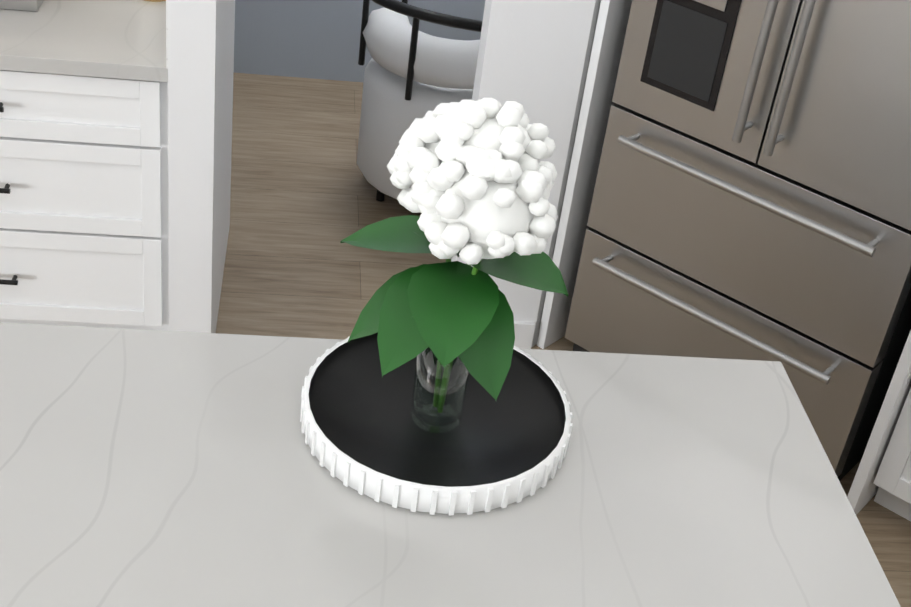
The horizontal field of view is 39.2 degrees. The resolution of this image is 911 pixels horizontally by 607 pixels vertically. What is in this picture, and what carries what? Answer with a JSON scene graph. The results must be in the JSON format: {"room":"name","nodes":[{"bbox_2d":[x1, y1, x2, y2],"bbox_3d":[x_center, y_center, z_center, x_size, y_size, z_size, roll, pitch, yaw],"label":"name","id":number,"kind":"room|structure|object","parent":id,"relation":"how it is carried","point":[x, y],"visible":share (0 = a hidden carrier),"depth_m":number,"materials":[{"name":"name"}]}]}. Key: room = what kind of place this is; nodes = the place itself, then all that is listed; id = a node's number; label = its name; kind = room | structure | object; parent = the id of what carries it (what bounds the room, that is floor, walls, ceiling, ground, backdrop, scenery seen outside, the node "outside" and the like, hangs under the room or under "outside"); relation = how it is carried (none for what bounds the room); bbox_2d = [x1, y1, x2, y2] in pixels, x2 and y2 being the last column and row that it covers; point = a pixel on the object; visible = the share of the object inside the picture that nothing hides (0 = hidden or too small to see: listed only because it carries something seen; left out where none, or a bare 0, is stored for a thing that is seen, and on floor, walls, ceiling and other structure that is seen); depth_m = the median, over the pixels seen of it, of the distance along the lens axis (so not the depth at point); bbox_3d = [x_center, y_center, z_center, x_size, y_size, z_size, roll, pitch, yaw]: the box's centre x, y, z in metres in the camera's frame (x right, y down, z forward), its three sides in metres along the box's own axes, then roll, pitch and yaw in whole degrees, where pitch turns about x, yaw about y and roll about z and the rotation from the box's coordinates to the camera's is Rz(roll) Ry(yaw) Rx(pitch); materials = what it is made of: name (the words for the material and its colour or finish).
{"room":"kitchen","nodes":[
{"label":"kitchen","id":0,"kind":"room"},
{"bbox_2d":[168,0,234,332],"bbox_3d":[-0.657,-1.054,3.379,0.115,2.450,0.850,3,33,-8],"label":"wall","id":1,"kind":"structure","parent":0,"point":[200,65],"depth_m":3.39,"materials":[{"name":"white paint"}]},
{"bbox_2d":[166,0,167,68],"bbox_3d":[-0.717,-1.000,3.343,0.007,0.535,0.680,3,33,-8],"label":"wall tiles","id":2,"kind":"structure","parent":1,"relation":"attached to","point":[166,34],"depth_m":3.16,"materials":[{"name":"white"}]},
{"bbox_2d":[234,0,484,81],"bbox_3d":[-0.344,-1.665,4.376,3.700,2.450,1.430,3,33,-8],"label":"wall","id":3,"kind":"structure","parent":0,"point":[316,39],"depth_m":5.39,"materials":[{"name":"grey paint"}]},
{"bbox_2d":[451,0,600,346],"bbox_3d":[0.226,-1.056,3.571,1.952,2.450,0.799,-24,45,-39],"label":"wall","id":4,"kind":"structure","parent":0,"point":[533,58],"depth_m":3.49,"materials":[{"name":"white paint"}]},
{"bbox_2d":[514,321,534,348],"bbox_3d":[-0.294,0.131,3.814,0.983,0.095,0.554,-24,45,-39],"label":"baseboard","id":5,"kind":"structure","parent":4,"relation":"attached to","point":[524,332],"depth_m":3.96,"materials":[{"name":"white wood"}]},
{"bbox_2d":[216,72,910,606],"bbox_3d":[-2.362,2.436,0.007,24.000,0.060,24.000,3,33,-8],"label":"floor","id":6,"kind":"structure","parent":0,"point":[304,202],"depth_m":4.44,"materials":[{"name":"brown wood"}]},
{"bbox_2d":[0,84,168,330],"bbox_3d":[-2.977,-0.505,3.480,3.761,0.886,3.299,-24,45,-39],"label":"base cabinet","id":7,"kind":"object","parent":6,"relation":"on","point":[84,200],"depth_m":3.45,"materials":[{"name":"white wood"}]},
{"bbox_2d":[0,0,167,123],"bbox_3d":[-2.919,-0.879,3.213,3.786,0.040,3.328,-24,45,-39],"label":"countertop","id":8,"kind":"structure","parent":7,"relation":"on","point":[65,53],"depth_m":3.26,"materials":[{"name":"white stone"}]},
{"bbox_2d":[0,0,42,11],"bbox_3d":[-1.254,-1.042,3.405,0.310,0.410,0.365,3,33,-8],"label":"espresso machine","id":9,"kind":"object","parent":8,"relation":"on","point":[29,5],"visible":1,"depth_m":3.39,"materials":[{"name":"silver metal"}]},
{"bbox_2d":[144,0,165,1],"bbox_3d":[-0.836,-0.979,3.539,0.116,0.257,0.116,-24,45,-39],"label":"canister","id":10,"kind":"object","parent":8,"relation":"on","point":[155,0],"visible":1,"depth_m":3.56,"materials":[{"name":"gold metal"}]},
{"bbox_2d":[357,0,482,201],"bbox_3d":[-0.050,-0.733,4.519,0.606,0.817,0.635,-24,45,-39],"label":"chair","id":11,"kind":"object","parent":6,"relation":"on","point":[412,73],"visible":0.5,"depth_m":4.27,"materials":[{"name":"white fabric"}]},
{"bbox_2d":[0,322,900,606],"bbox_3d":[-0.197,0.744,2.143,1.624,0.924,1.056,3,33,-7],"label":"kitchen island","id":12,"kind":"object","parent":6,"relation":"on","point":[148,468],"visible":0.85,"depth_m":1.99,"materials":[{"name":"white stone"}]},
{"bbox_2d":[300,332,572,514],"bbox_3d":[-0.032,0.181,2.136,0.451,0.052,0.451,-24,45,-39],"label":"tray","id":13,"kind":"object","parent":12,"relation":"on","point":[363,432],"visible":0.73,"depth_m":2.10,"materials":[{"name":"black plastic"}]},
{"bbox_2d":[340,98,567,432],"bbox_3d":[-0.005,-0.035,1.973,0.314,0.569,0.341,-24,45,-39],"label":"hydrangea vase","id":14,"kind":"object","parent":13,"relation":"on","point":[478,177],"visible":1,"depth_m":1.88,"materials":[{"name":"clear glass"}]},
{"bbox_2d":[537,0,910,514],"bbox_3d":[1.004,-0.759,3.291,1.202,2.447,0.775,30,39,30],"label":"panel","id":15,"kind":"object","parent":6,"relation":"on","point":[608,43],"visible":0.31,"depth_m":3.58,"materials":[{"name":"white wood"}]},
{"bbox_2d":[565,0,910,480],"bbox_3d":[0.968,-0.495,3.469,0.910,1.805,0.727,30,39,30],"label":"fridge","id":16,"kind":"object","parent":6,"relation":"on","point":[751,199],"visible":0.9,"depth_m":3.32,"materials":[{"name":"grey metal"}]},
{"bbox_2d":[873,388,910,520],"bbox_3d":[1.575,0.178,3.420,0.797,0.886,0.489,-24,45,-39],"label":"base cabinet","id":17,"kind":"object","parent":6,"relation":"on","point":[892,481],"visible":1,"depth_m":3.36,"materials":[{"name":"white wood"}]}
]}

